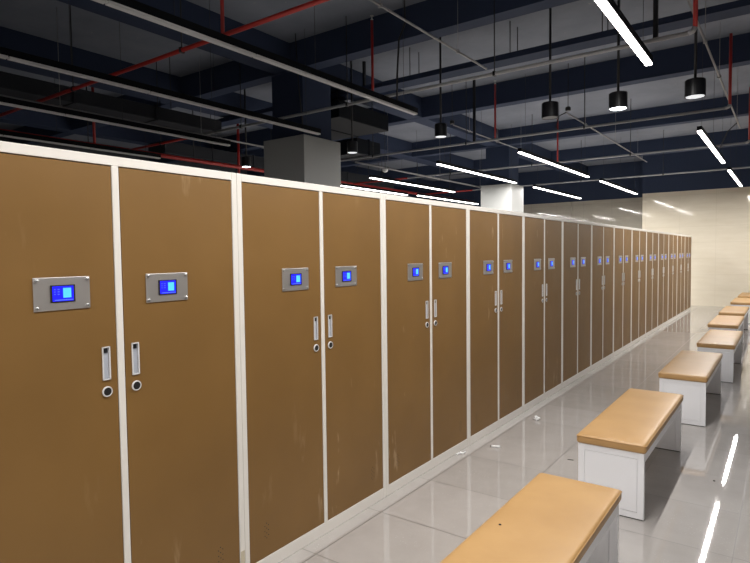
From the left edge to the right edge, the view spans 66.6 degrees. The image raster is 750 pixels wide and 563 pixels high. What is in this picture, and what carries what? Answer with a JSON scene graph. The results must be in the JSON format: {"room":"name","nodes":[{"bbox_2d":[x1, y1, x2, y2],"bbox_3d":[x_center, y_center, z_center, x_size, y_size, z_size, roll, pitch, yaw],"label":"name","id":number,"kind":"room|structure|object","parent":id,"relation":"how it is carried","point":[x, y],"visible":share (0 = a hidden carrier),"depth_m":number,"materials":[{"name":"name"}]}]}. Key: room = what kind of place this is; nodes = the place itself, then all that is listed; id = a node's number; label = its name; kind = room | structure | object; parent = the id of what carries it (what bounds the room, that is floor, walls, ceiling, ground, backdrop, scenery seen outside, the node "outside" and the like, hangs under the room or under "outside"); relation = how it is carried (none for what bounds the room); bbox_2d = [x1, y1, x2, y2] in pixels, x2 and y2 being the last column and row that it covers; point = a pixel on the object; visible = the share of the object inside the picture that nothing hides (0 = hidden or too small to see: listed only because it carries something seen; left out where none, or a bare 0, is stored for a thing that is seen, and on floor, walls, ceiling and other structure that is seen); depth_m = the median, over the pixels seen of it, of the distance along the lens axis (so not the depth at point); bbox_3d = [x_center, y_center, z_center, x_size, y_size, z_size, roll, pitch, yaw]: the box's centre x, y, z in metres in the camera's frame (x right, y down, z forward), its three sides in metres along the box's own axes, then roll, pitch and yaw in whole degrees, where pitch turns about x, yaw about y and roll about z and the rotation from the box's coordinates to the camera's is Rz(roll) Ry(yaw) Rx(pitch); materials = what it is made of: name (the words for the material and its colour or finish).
{"room":"changing room","nodes":[
{"label":"changing room","id":0,"kind":"room"},
{"bbox_2d":[0,136,376,192],"bbox_3d":[-7.840,-1.178,13.340,0.200,4.420,26.910,1,3,36],"label":"wall","id":1,"kind":"structure","parent":0,"point":[6,139],"depth_m":15.04,"materials":[{"name":"grey paint"}]},
{"bbox_2d":[10,0,578,144],"bbox_3d":[0.448,-2.991,6.653,21.000,0.360,0.210,1,3,36],"label":"beam","id":2,"kind":"structure","parent":1,"relation":"attached to","point":[438,18],"depth_m":6.99,"materials":[{"name":"blue paint"}]},
{"bbox_2d":[149,32,749,163],"bbox_3d":[2.446,-3.147,9.412,21.000,0.360,0.210,1,3,36],"label":"beam","id":3,"kind":"structure","parent":1,"relation":"attached to","point":[676,61],"depth_m":8.82,"materials":[{"name":"blue paint"}]},
{"bbox_2d":[247,93,748,176],"bbox_3d":[4.480,-3.306,12.219,21.000,0.360,0.210,1,3,36],"label":"beam","id":4,"kind":"structure","parent":1,"relation":"attached to","point":[740,106],"depth_m":11.96,"materials":[{"name":"blue paint"}]},
{"bbox_2d":[341,128,749,186],"bbox_3d":[6.572,-3.469,15.107,21.000,0.360,0.210,1,3,36],"label":"beam","id":5,"kind":"structure","parent":1,"relation":"attached to","point":[688,141],"depth_m":15.10,"materials":[{"name":"blue paint"}]},
{"bbox_2d":[0,0,749,180],"bbox_3d":[0.720,-3.267,7.021,21.000,0.150,26.910,1,3,36],"label":"ceiling","id":6,"kind":"structure","parent":0,"point":[92,32],"depth_m":7.94,"materials":[{"name":"paint"}]},
{"bbox_2d":[0,76,160,158],"bbox_3d":[-4.768,-2.317,7.286,0.060,0.922,4.520,1,3,36],"label":"strip light","id":7,"kind":"object","parent":6,"relation":"hanging from","point":[3,133],"visible":0.92,"depth_m":8.03,"materials":[{"name":"black"}]},
{"bbox_2d":[0,134,160,158],"bbox_3d":[-4.762,-1.866,7.308,0.050,0.020,4.508,1,3,36],"label":"diffuser","id":8,"kind":"object","parent":7,"relation":"attached to","point":[17,136],"depth_m":8.09,"materials":[{"name":"white plastic"}]},
{"bbox_2d":[0,57,221,134],"bbox_3d":[-4.126,-2.612,6.527,0.480,0.995,5.527,1,3,36],"label":"air duct","id":9,"kind":"object","parent":6,"relation":"hanging from","point":[13,85],"visible":0.76,"depth_m":7.21,"materials":[{"name":"grey metal"}]},
{"bbox_2d":[0,22,230,145],"bbox_3d":[-3.427,-2.464,6.256,0.060,1.282,4.593,1,3,36],"label":"strip light","id":10,"kind":"object","parent":6,"relation":"hanging from","point":[6,101],"visible":0.91,"depth_m":6.67,"materials":[{"name":"black metal"}]},
{"bbox_2d":[0,102,229,145],"bbox_3d":[-3.419,-1.834,6.286,0.050,0.020,4.581,1,3,36],"label":"diffuser","id":11,"kind":"object","parent":10,"relation":"attached to","point":[21,105],"depth_m":6.70,"materials":[{"name":"white"}]},
{"bbox_2d":[0,7,263,147],"bbox_3d":[-2.474,-2.633,8.086,0.042,1.141,5.823,1,3,36],"label":"conduit","id":12,"kind":"object","parent":6,"relation":"hanging from","point":[60,106],"visible":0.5,"depth_m":7.09,"materials":[{"name":"grey metal"}]},
{"bbox_2d":[0,0,320,134],"bbox_3d":[-2.169,-2.440,5.439,0.060,1.282,4.903,1,3,36],"label":"strip light","id":13,"kind":"object","parent":6,"relation":"hanging from","point":[5,53],"visible":1,"depth_m":5.38,"materials":[{"name":"black metal"}]},
{"bbox_2d":[0,54,320,134],"bbox_3d":[-2.161,-1.810,5.469,0.050,0.020,4.891,1,3,36],"label":"diffuser","id":14,"kind":"object","parent":13,"relation":"attached to","point":[22,59],"depth_m":5.44,"materials":[{"name":"white"}]},
{"bbox_2d":[0,0,329,116],"bbox_3d":[-1.395,-2.527,4.759,10.150,1.062,0.045,1,3,36],"label":"pipe","id":15,"kind":"object","parent":6,"relation":"hanging from","point":[312,3],"visible":0.82,"depth_m":4.95,"materials":[{"name":"metal"}]},
{"bbox_2d":[0,105,432,190],"bbox_3d":[-5.718,-3.159,11.691,0.300,0.356,26.910,1,3,36],"label":"beam","id":16,"kind":"structure","parent":6,"relation":"attached to","point":[23,117],"depth_m":11.88,"materials":[{"name":"blue paint"}]},
{"bbox_2d":[0,86,474,201],"bbox_3d":[-2.585,-2.562,11.859,0.073,1.640,20.800,1,3,36],"label":"pipe","id":17,"kind":"object","parent":6,"relation":"hanging from","point":[238,166],"visible":0.36,"depth_m":11.00,"materials":[{"name":"metal"}]},
{"bbox_2d":[241,89,250,167],"bbox_3d":[-2.076,-2.549,9.151,0.150,1.420,0.150,1,3,36],"label":"pendant light","id":18,"kind":"object","parent":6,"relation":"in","point":[246,161],"visible":0.97,"depth_m":9.13,"materials":[{"name":"black metal"}]},
{"bbox_2d":[92,0,417,114],"bbox_3d":[-0.958,-2.408,4.466,0.060,1.282,4.820,1,3,36],"label":"strip light","id":19,"kind":"object","parent":6,"relation":"hanging from","point":[133,7],"visible":0.96,"depth_m":4.40,"materials":[{"name":"black metal"}]},
{"bbox_2d":[0,26,518,182],"bbox_3d":[-2.915,-3.096,9.664,0.420,0.356,26.910,1,3,36],"label":"beam","id":20,"kind":"structure","parent":6,"relation":"attached to","point":[9,38],"depth_m":8.48,"materials":[{"name":"blue paint"}]},
{"bbox_2d":[148,140,393,187],"bbox_3d":[-2.088,-3.184,15.258,0.630,0.735,8.390,1,3,36],"label":"air duct","id":21,"kind":"object","parent":6,"relation":"hanging from","point":[174,148],"visible":0.49,"depth_m":12.84,"materials":[{"name":"grey metal"}]},
{"bbox_2d":[295,33,302,123],"bbox_3d":[-0.980,-2.588,7.378,0.094,1.201,0.018,-1,3,-14],"label":"hanging cable","id":22,"kind":"object","parent":6,"relation":"hanging from","point":[295,33],"visible":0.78,"depth_m":7.37,"materials":[{"name":"black metal"}]},
{"bbox_2d":[57,0,586,177],"bbox_3d":[-0.930,-3.052,8.228,0.300,0.356,26.910,1,3,36],"label":"beam","id":23,"kind":"structure","parent":6,"relation":"attached to","point":[192,12],"depth_m":7.29,"materials":[{"name":"blue paint"}]},
{"bbox_2d":[347,61,357,153],"bbox_3d":[-0.326,-2.515,7.987,0.150,1.420,0.150,1,3,36],"label":"pendant light","id":24,"kind":"object","parent":6,"relation":"in","point":[352,146],"visible":0.95,"depth_m":7.97,"materials":[{"name":"black metal"}]},
{"bbox_2d":[335,134,379,160],"bbox_3d":[-0.406,-2.955,11.618,0.730,0.885,0.790,1,3,36],"label":"air duct","id":25,"kind":"object","parent":6,"relation":"hanging from","point":[365,147],"visible":0.44,"depth_m":11.38,"materials":[{"name":"black metal"}]},
{"bbox_2d":[331,99,387,140],"bbox_3d":[-0.681,-2.865,9.277,1.300,0.835,1.313,1,3,36],"label":"air duct","id":26,"kind":"object","parent":6,"relation":"hanging from","point":[366,121],"visible":0.54,"depth_m":9.02,"materials":[{"name":"black metal"}]},
{"bbox_2d":[362,61,365,85],"bbox_3d":[-0.160,-3.040,8.457,0.036,0.420,0.036,1,3,36],"label":"hanger","id":27,"kind":"object","parent":6,"relation":"hanging from","point":[363,62],"visible":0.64,"depth_m":8.44,"materials":[{"name":"black metal"}]},
{"bbox_2d":[341,179,407,195],"bbox_3d":[-0.165,-2.868,13.885,0.060,1.282,3.476,1,3,36],"label":"strip light","id":28,"kind":"object","parent":6,"relation":"hanging from","point":[342,184],"visible":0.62,"depth_m":13.99,"materials":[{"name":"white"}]},
{"bbox_2d":[341,185,406,195],"bbox_3d":[-0.157,-2.237,13.915,0.050,0.020,3.464,1,3,36],"label":"diffuser","id":29,"kind":"object","parent":28,"relation":"attached to","point":[350,186],"depth_m":14.10,"materials":[{"name":"white plastic"}]},
{"bbox_2d":[396,0,405,99],"bbox_3d":[0.277,-2.540,6.052,0.047,1.201,0.153,-3,3,-35],"label":"hanging cable","id":30,"kind":"object","parent":6,"relation":"hanging from","point":[403,0],"visible":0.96,"depth_m":6.07,"materials":[{"name":"black metal"}]},
{"bbox_2d":[369,130,454,192],"bbox_3d":[0.966,-2.849,13.213,0.060,1.282,3.651,1,3,36],"label":"strip light","id":31,"kind":"object","parent":6,"relation":"hanging from","point":[376,177],"visible":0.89,"depth_m":13.09,"materials":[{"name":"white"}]},
{"bbox_2d":[370,177,454,192],"bbox_3d":[0.974,-2.219,13.243,0.050,0.020,3.639,1,3,36],"label":"diffuser","id":32,"kind":"object","parent":31,"relation":"attached to","point":[377,178],"depth_m":13.06,"materials":[{"name":"white plastic"}]},
{"bbox_2d":[130,0,697,149],"bbox_3d":[-0.745,-2.649,7.149,8.398,1.062,0.045,1,3,36],"label":"pipe","id":33,"kind":"object","parent":6,"relation":"hanging from","point":[494,73],"visible":0.85,"depth_m":5.99,"materials":[{"name":"red metal"}]},
{"bbox_2d":[355,131,480,187],"bbox_3d":[1.415,-2.837,12.467,0.054,1.247,6.021,1,3,36],"label":"conduit","id":34,"kind":"object","parent":6,"relation":"hanging from","point":[357,162],"visible":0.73,"depth_m":11.49,"materials":[{"name":"grey metal"}]},
{"bbox_2d":[369,0,486,69],"bbox_3d":[0.042,-2.713,4.871,0.033,0.736,4.244,1,3,36],"label":"conduit","id":35,"kind":"object","parent":6,"relation":"hanging from","point":[380,5],"visible":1,"depth_m":5.55,"materials":[{"name":"grey metal"}]},
{"bbox_2d":[435,37,446,137],"bbox_3d":[0.798,-2.480,6.966,0.150,1.420,0.150,1,3,36],"label":"pendant light","id":36,"kind":"object","parent":6,"relation":"in","point":[440,128],"visible":0.98,"depth_m":6.95,"materials":[{"name":"black metal"}]},
{"bbox_2d":[417,193,478,204],"bbox_3d":[2.230,-2.862,16.929,0.060,0.922,3.693,1,3,36],"label":"strip light","id":37,"kind":"object","parent":6,"relation":"hanging from","point":[418,194],"visible":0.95,"depth_m":16.70,"materials":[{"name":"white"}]},
{"bbox_2d":[473,80,475,140],"bbox_3d":[1.624,-2.804,9.343,0.036,1.020,0.036,1,3,36],"label":"hanger","id":38,"kind":"object","parent":6,"relation":"hanging from","point":[474,81],"visible":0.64,"depth_m":9.33,"materials":[{"name":"black metal"}]},
{"bbox_2d":[436,111,516,183],"bbox_3d":[2.141,-2.780,11.477,0.060,1.282,3.558,1,3,36],"label":"strip light","id":39,"kind":"object","parent":6,"relation":"hanging from","point":[440,163],"visible":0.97,"depth_m":11.45,"materials":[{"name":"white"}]},
{"bbox_2d":[437,164,515,183],"bbox_3d":[2.149,-2.150,11.507,0.050,0.020,3.546,1,3,36],"label":"diffuser","id":40,"kind":"object","parent":39,"relation":"attached to","point":[453,166],"depth_m":11.32,"materials":[{"name":"white plastic"}]},
{"bbox_2d":[210,0,749,126],"bbox_3d":[1.950,-2.980,6.981,12.850,0.450,0.252,1,3,36],"label":"ceiling beam","id":41,"kind":"structure","parent":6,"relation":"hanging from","point":[739,7],"depth_m":6.82,"materials":[{"name":"blue paint"}]},
{"bbox_2d":[453,108,517,148],"bbox_3d":[2.338,-3.029,10.905,0.033,0.736,3.553,1,3,36],"label":"conduit","id":42,"kind":"object","parent":6,"relation":"hanging from","point":[469,130],"visible":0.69,"depth_m":10.50,"materials":[{"name":"grey"}]},
{"bbox_2d":[341,33,732,161],"bbox_3d":[1.102,-2.792,9.682,8.418,1.062,0.045,1,3,36],"label":"pipe","id":43,"kind":"object","parent":6,"relation":"hanging from","point":[728,106],"visible":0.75,"depth_m":8.29,"materials":[{"name":"metal"}]},
{"bbox_2d":[542,8,558,119],"bbox_3d":[1.853,-2.448,6.041,0.174,1.420,0.174,1,3,36],"label":"pendant light","id":44,"kind":"object","parent":6,"relation":"in","point":[550,109],"visible":1,"depth_m":6.02,"materials":[{"name":"black metal"}]},
{"bbox_2d":[353,87,749,183],"bbox_3d":[2.877,-2.928,12.073,8.488,1.062,0.045,1,3,36],"label":"pipe","id":45,"kind":"object","parent":6,"relation":"hanging from","point":[748,141],"visible":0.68,"depth_m":11.05,"materials":[{"name":"metal"}]},
{"bbox_2d":[518,148,589,177],"bbox_3d":[3.380,-2.748,10.491,0.060,1.282,3.817,1,3,36],"label":"strip light","id":46,"kind":"object","parent":6,"relation":"hanging from","point":[522,151],"visible":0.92,"depth_m":10.10,"materials":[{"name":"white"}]},
{"bbox_2d":[533,179,580,198],"bbox_3d":[4.953,-2.998,15.323,0.060,1.282,3.806,1,3,36],"label":"strip light","id":47,"kind":"object","parent":6,"relation":"hanging from","point":[534,185],"visible":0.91,"depth_m":15.16,"materials":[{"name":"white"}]},
{"bbox_2d":[533,187,580,198],"bbox_3d":[4.960,-2.368,15.353,0.050,0.020,3.794,1,3,36],"label":"diffuser","id":48,"kind":"object","parent":47,"relation":"attached to","point":[542,188],"depth_m":15.26,"materials":[{"name":"white plastic"}]},
{"bbox_2d":[565,63,570,110],"bbox_3d":[2.922,-2.941,8.643,0.080,0.710,0.078,1,3,36],"label":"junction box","id":49,"kind":"object","parent":6,"relation":"hanging from","point":[568,108],"visible":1,"depth_m":8.63,"materials":[{"name":"black metal"}]},
{"bbox_2d":[425,130,749,193],"bbox_3d":[6.669,-3.046,13.590,12.850,1.062,0.045,1,3,36],"label":"pipe","id":50,"kind":"object","parent":6,"relation":"hanging from","point":[663,130],"visible":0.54,"depth_m":13.92,"materials":[{"name":"metal"}]},
{"bbox_2d":[566,93,646,161],"bbox_3d":[4.706,-3.070,11.173,0.033,0.736,6.119,1,3,36],"label":"conduit","id":51,"kind":"object","parent":6,"relation":"hanging from","point":[585,93],"visible":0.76,"depth_m":10.44,"materials":[{"name":"grey"}]},
{"bbox_2d":[609,0,627,110],"bbox_3d":[2.428,-2.439,5.692,0.174,1.420,0.174,1,3,36],"label":"pendant light","id":52,"kind":"object","parent":6,"relation":"in","point":[618,100],"visible":0.98,"depth_m":5.68,"materials":[{"name":"black metal"}]},
{"bbox_2d":[599,164,637,193],"bbox_3d":[6.125,-2.961,14.244,0.060,1.282,3.713,1,3,36],"label":"strip light","id":53,"kind":"object","parent":6,"relation":"hanging from","point":[602,180],"visible":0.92,"depth_m":14.15,"materials":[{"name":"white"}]},
{"bbox_2d":[600,181,636,193],"bbox_3d":[6.133,-2.331,14.274,0.050,0.020,3.701,1,3,36],"label":"diffuser","id":54,"kind":"object","parent":53,"relation":"attached to","point":[610,183],"depth_m":14.08,"materials":[{"name":"white plastic"}]},
{"bbox_2d":[594,0,652,65],"bbox_3d":[0.972,-2.359,2.952,0.060,1.282,4.551,1,3,36],"label":"strip light","id":55,"kind":"object","parent":6,"relation":"hanging from","point":[610,8],"visible":1,"depth_m":4.08,"materials":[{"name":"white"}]},
{"bbox_2d":[653,0,658,37],"bbox_3d":[2.401,-2.600,4.877,0.036,1.020,0.036,1,3,36],"label":"hanger","id":56,"kind":"object","parent":6,"relation":"hanging from","point":[655,2],"visible":1,"depth_m":4.88,"materials":[{"name":"black metal"}]},
{"bbox_2d":[684,28,705,99],"bbox_3d":[2.969,-2.426,5.280,0.174,1.420,0.174,1,3,36],"label":"pendant light","id":57,"kind":"object","parent":6,"relation":"in","point":[695,88],"visible":0.95,"depth_m":5.27,"materials":[{"name":"black metal"}]},
{"bbox_2d":[697,64,724,163],"bbox_3d":[5.282,-2.696,8.902,0.060,1.282,3.455,1,3,36],"label":"strip light","id":58,"kind":"object","parent":6,"relation":"hanging from","point":[701,131],"visible":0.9,"depth_m":8.59,"materials":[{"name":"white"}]},
{"bbox_2d":[697,130,724,163],"bbox_3d":[5.290,-2.065,8.932,0.050,0.020,3.443,1,3,36],"label":"diffuser","id":59,"kind":"object","parent":58,"relation":"attached to","point":[702,133],"depth_m":8.56,"materials":[{"name":"white plastic"}]},
{"bbox_2d":[687,0,740,128],"bbox_3d":[4.023,-2.796,6.661,0.033,0.836,7.008,1,3,36],"label":"conduit","id":60,"kind":"object","parent":6,"relation":"hanging from","point":[688,1],"visible":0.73,"depth_m":6.06,"materials":[{"name":"grey metal"}]},
{"bbox_2d":[719,123,736,149],"bbox_3d":[5.742,-2.353,9.331,0.044,0.392,0.410,-1,3,-7],"label":"cable","id":61,"kind":"object","parent":60,"relation":"hanging from","point":[735,123],"visible":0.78,"depth_m":9.32,"materials":[{"name":"black metal"}]},
{"bbox_2d":[727,131,742,186],"bbox_3d":[8.022,-2.909,12.684,0.060,1.282,3.538,1,3,36],"label":"strip light","id":62,"kind":"object","parent":6,"relation":"hanging from","point":[730,170],"visible":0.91,"depth_m":12.35,"materials":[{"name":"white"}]},
{"bbox_2d":[728,170,741,186],"bbox_3d":[8.030,-2.279,12.714,0.050,0.020,3.526,1,3,36],"label":"diffuser","id":63,"kind":"object","parent":62,"relation":"attached to","point":[732,173],"depth_m":12.49,"materials":[{"name":"white plastic"}]},
{"bbox_2d":[279,306,749,562],"bbox_3d":[0.775,1.297,7.239,21.000,0.150,26.910,1,3,36],"label":"floor","id":64,"kind":"structure","parent":0,"point":[690,517],"depth_m":3.92,"materials":[{"name":"tile"}]},
{"bbox_2d":[0,141,244,562],"bbox_3d":[-1.181,0.497,2.370,0.506,1.960,1.187,1,3,36],"label":"tall cabinet","id":65,"kind":"object","parent":64,"relation":"on","point":[121,407],"visible":1,"depth_m":2.20,"materials":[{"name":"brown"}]},
{"bbox_2d":[264,72,340,187],"bbox_3d":[-1.013,-0.832,8.131,0.764,4.060,0.764,1,3,36],"label":"column","id":66,"kind":"structure","parent":64,"relation":"on","point":[292,155],"depth_m":7.83,"materials":[{"name":"grey paint"}]},
{"bbox_2d":[236,173,385,562],"bbox_3d":[-0.485,0.443,3.330,0.506,1.960,1.187,1,3,36],"label":"tall cabinet","id":67,"kind":"object","parent":64,"relation":"on","point":[311,261],"visible":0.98,"depth_m":3.08,"materials":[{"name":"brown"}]},
{"bbox_2d":[383,193,468,495],"bbox_3d":[0.210,0.388,4.291,0.506,1.960,1.187,1,3,36],"label":"tall cabinet","id":68,"kind":"object","parent":64,"relation":"on","point":[425,242],"visible":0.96,"depth_m":4.07,"materials":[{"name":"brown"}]},
{"bbox_2d":[468,205,523,444],"bbox_3d":[0.906,0.334,5.251,0.506,1.960,1.187,1,3,36],"label":"tall cabinet","id":69,"kind":"object","parent":64,"relation":"on","point":[495,236],"visible":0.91,"depth_m":5.04,"materials":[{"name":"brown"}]},
{"bbox_2d":[481,146,522,212],"bbox_3d":[3.068,-1.150,13.765,0.764,4.060,0.764,1,3,36],"label":"column","id":70,"kind":"structure","parent":64,"relation":"on","point":[496,194],"depth_m":13.45,"materials":[{"name":"grey paint"}]},
{"bbox_2d":[440,473,621,562],"bbox_3d":[0.583,1.234,2.235,0.399,0.458,1.458,1,3,36],"label":"bench","id":71,"kind":"object","parent":64,"relation":"on","point":[552,518],"visible":1,"depth_m":2.38,"materials":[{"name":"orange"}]},
{"bbox_2d":[523,213,562,411],"bbox_3d":[1.602,0.280,6.212,0.506,1.960,1.187,1,3,36],"label":"tall cabinet","id":72,"kind":"object","parent":64,"relation":"on","point":[543,235],"visible":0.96,"depth_m":6.03,"materials":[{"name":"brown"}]},
{"bbox_2d":[562,218,591,387],"bbox_3d":[2.298,0.226,7.172,0.506,1.960,1.187,1,3,36],"label":"tall cabinet","id":73,"kind":"object","parent":64,"relation":"on","point":[577,234],"visible":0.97,"depth_m":6.98,"materials":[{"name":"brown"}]},
{"bbox_2d":[591,222,613,369],"bbox_3d":[2.994,0.171,8.133,0.506,1.960,1.187,1,3,36],"label":"tall cabinet","id":74,"kind":"object","parent":64,"relation":"on","point":[602,284],"visible":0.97,"depth_m":7.94,"materials":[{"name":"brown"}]},
{"bbox_2d":[613,225,631,356],"bbox_3d":[3.689,0.117,9.093,0.506,1.960,1.187,1,3,36],"label":"tall cabinet","id":75,"kind":"object","parent":64,"relation":"on","point":[622,235],"visible":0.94,"depth_m":8.91,"materials":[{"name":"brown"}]},
{"bbox_2d":[577,388,683,520],"bbox_3d":[1.830,1.134,4.006,0.399,0.458,1.458,1,3,36],"label":"bench","id":76,"kind":"object","parent":64,"relation":"on","point":[614,448],"visible":0.96,"depth_m":3.51,"materials":[{"name":"white wood"}]},
{"bbox_2d":[577,388,682,453],"bbox_3d":[1.828,0.935,3.997,0.397,0.060,1.455,1,3,36],"label":"cushion","id":77,"kind":"object","parent":76,"relation":"on","point":[632,424],"depth_m":3.73,"materials":[{"name":"orange leather"}]},
{"bbox_2d":[631,228,646,345],"bbox_3d":[4.385,0.063,10.053,0.506,1.960,1.187,1,3,36],"label":"tall cabinet","id":78,"kind":"object","parent":64,"relation":"on","point":[639,236],"visible":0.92,"depth_m":9.88,"materials":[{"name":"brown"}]},
{"bbox_2d":[646,230,658,336],"bbox_3d":[5.081,0.008,11.014,0.506,1.960,1.187,1,3,36],"label":"tall cabinet","id":79,"kind":"object","parent":64,"relation":"on","point":[652,254],"visible":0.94,"depth_m":10.85,"materials":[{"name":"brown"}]},
{"bbox_2d":[658,231,668,328],"bbox_3d":[5.777,-0.046,11.974,0.506,1.960,1.187,1,3,36],"label":"tall cabinet","id":80,"kind":"object","parent":64,"relation":"on","point":[663,260],"visible":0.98,"depth_m":11.81,"materials":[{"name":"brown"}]},
{"bbox_2d":[668,233,677,322],"bbox_3d":[6.472,-0.100,12.935,0.506,1.960,1.187,1,3,36],"label":"tall cabinet","id":81,"kind":"object","parent":64,"relation":"on","point":[673,238],"visible":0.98,"depth_m":12.78,"materials":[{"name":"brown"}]},
{"bbox_2d":[677,234,684,317],"bbox_3d":[7.168,-0.154,13.895,0.506,1.960,1.187,1,3,36],"label":"tall cabinet","id":82,"kind":"object","parent":64,"relation":"on","point":[681,238],"visible":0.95,"depth_m":13.74,"materials":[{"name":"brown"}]},
{"bbox_2d":[684,235,691,312],"bbox_3d":[7.864,-0.209,14.856,0.506,1.960,1.187,1,3,36],"label":"tall cabinet","id":83,"kind":"object","parent":64,"relation":"on","point":[688,239],"visible":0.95,"depth_m":14.71,"materials":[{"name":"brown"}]},
{"bbox_2d":[658,350,722,426],"bbox_3d":[3.208,1.034,5.767,0.399,0.458,1.458,1,3,36],"label":"bench","id":84,"kind":"object","parent":64,"relation":"on","point":[691,374],"visible":0.96,"depth_m":5.24,"materials":[{"name":"white"}]},
{"bbox_2d":[658,350,722,382],"bbox_3d":[3.206,0.835,5.758,0.397,0.060,1.455,1,3,36],"label":"cushion","id":85,"kind":"object","parent":84,"relation":"on","point":[688,366],"depth_m":5.46,"materials":[{"name":"orange leather"}]},
{"bbox_2d":[697,329,742,382],"bbox_3d":[4.503,0.938,7.436,0.399,0.458,1.458,1,3,36],"label":"bench","id":86,"kind":"object","parent":64,"relation":"on","point":[728,343],"visible":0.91,"depth_m":6.92,"materials":[{"name":"white"}]},
{"bbox_2d":[697,329,742,349],"bbox_3d":[4.500,0.739,7.426,0.397,0.060,1.455,1,3,36],"label":"cushion","id":87,"kind":"object","parent":86,"relation":"on","point":[714,339],"depth_m":7.08,"materials":[{"name":"orange leather"}]},
{"bbox_2d":[708,315,743,342],"bbox_3d":[5.665,0.840,9.203,0.399,0.458,1.458,1,3,36],"label":"bench","id":88,"kind":"object","parent":64,"relation":"on","point":[720,322],"visible":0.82,"depth_m":8.82,"materials":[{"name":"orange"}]},
{"bbox_2d":[708,315,743,328],"bbox_3d":[5.663,0.641,9.193,0.397,0.060,1.455,1,3,36],"label":"cushion","id":89,"kind":"object","parent":88,"relation":"on","point":[720,321],"depth_m":8.83,"materials":[{"name":"orange leather"}]},
{"bbox_2d":[719,306,748,336],"bbox_3d":[6.804,0.749,10.816,0.399,0.458,1.458,1,3,36],"label":"bench","id":90,"kind":"object","parent":64,"relation":"on","point":[727,310],"visible":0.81,"depth_m":10.56,"materials":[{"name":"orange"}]},
{"bbox_2d":[719,306,748,315],"bbox_3d":[6.802,0.550,10.807,0.397,0.060,1.455,1,3,36],"label":"cushion","id":91,"kind":"object","parent":90,"relation":"on","point":[727,310],"depth_m":10.53,"materials":[{"name":"orange leather"}]},
{"bbox_2d":[730,297,749,323],"bbox_3d":[8.255,0.636,12.805,0.399,0.458,1.458,1,3,36],"label":"bench","id":92,"kind":"object","parent":64,"relation":"on","point":[737,301],"visible":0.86,"depth_m":12.27,"materials":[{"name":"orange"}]},
{"bbox_2d":[730,297,749,304],"bbox_3d":[8.253,0.438,12.795,0.397,0.060,1.455,1,3,36],"label":"cushion","id":93,"kind":"object","parent":92,"relation":"on","point":[737,301],"depth_m":12.35,"materials":[{"name":"orange leather"}]},
{"bbox_2d":[738,292,749,297],"bbox_3d":[9.413,0.547,14.382,0.399,0.458,1.458,1,3,36],"label":"bench","id":94,"kind":"object","parent":64,"relation":"on","point":[743,294],"visible":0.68,"depth_m":13.97,"materials":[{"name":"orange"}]},
{"bbox_2d":[523,197,642,228],"bbox_3d":[4.465,-1.125,21.184,10.550,3.270,0.200,1,3,36],"label":"wall","id":95,"kind":"structure","parent":0,"point":[627,212],"depth_m":18.87,"materials":[{"name":"beige paint"}]},
{"bbox_2d":[642,187,749,306],"bbox_3d":[12.547,-0.901,14.446,10.450,3.270,1.250,1,3,36],"label":"wall","id":96,"kind":"structure","parent":0,"point":[717,221],"depth_m":15.95,"materials":[{"name":"beige paint"}]},
{"bbox_2d":[377,145,749,206],"bbox_3d":[8.305,-3.209,17.512,21.000,1.150,1.450,1,3,36],"label":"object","id":97,"kind":"structure","parent":96,"relation":"attached to","point":[697,160],"depth_m":18.22,"materials":[{"name":"blue paint"}]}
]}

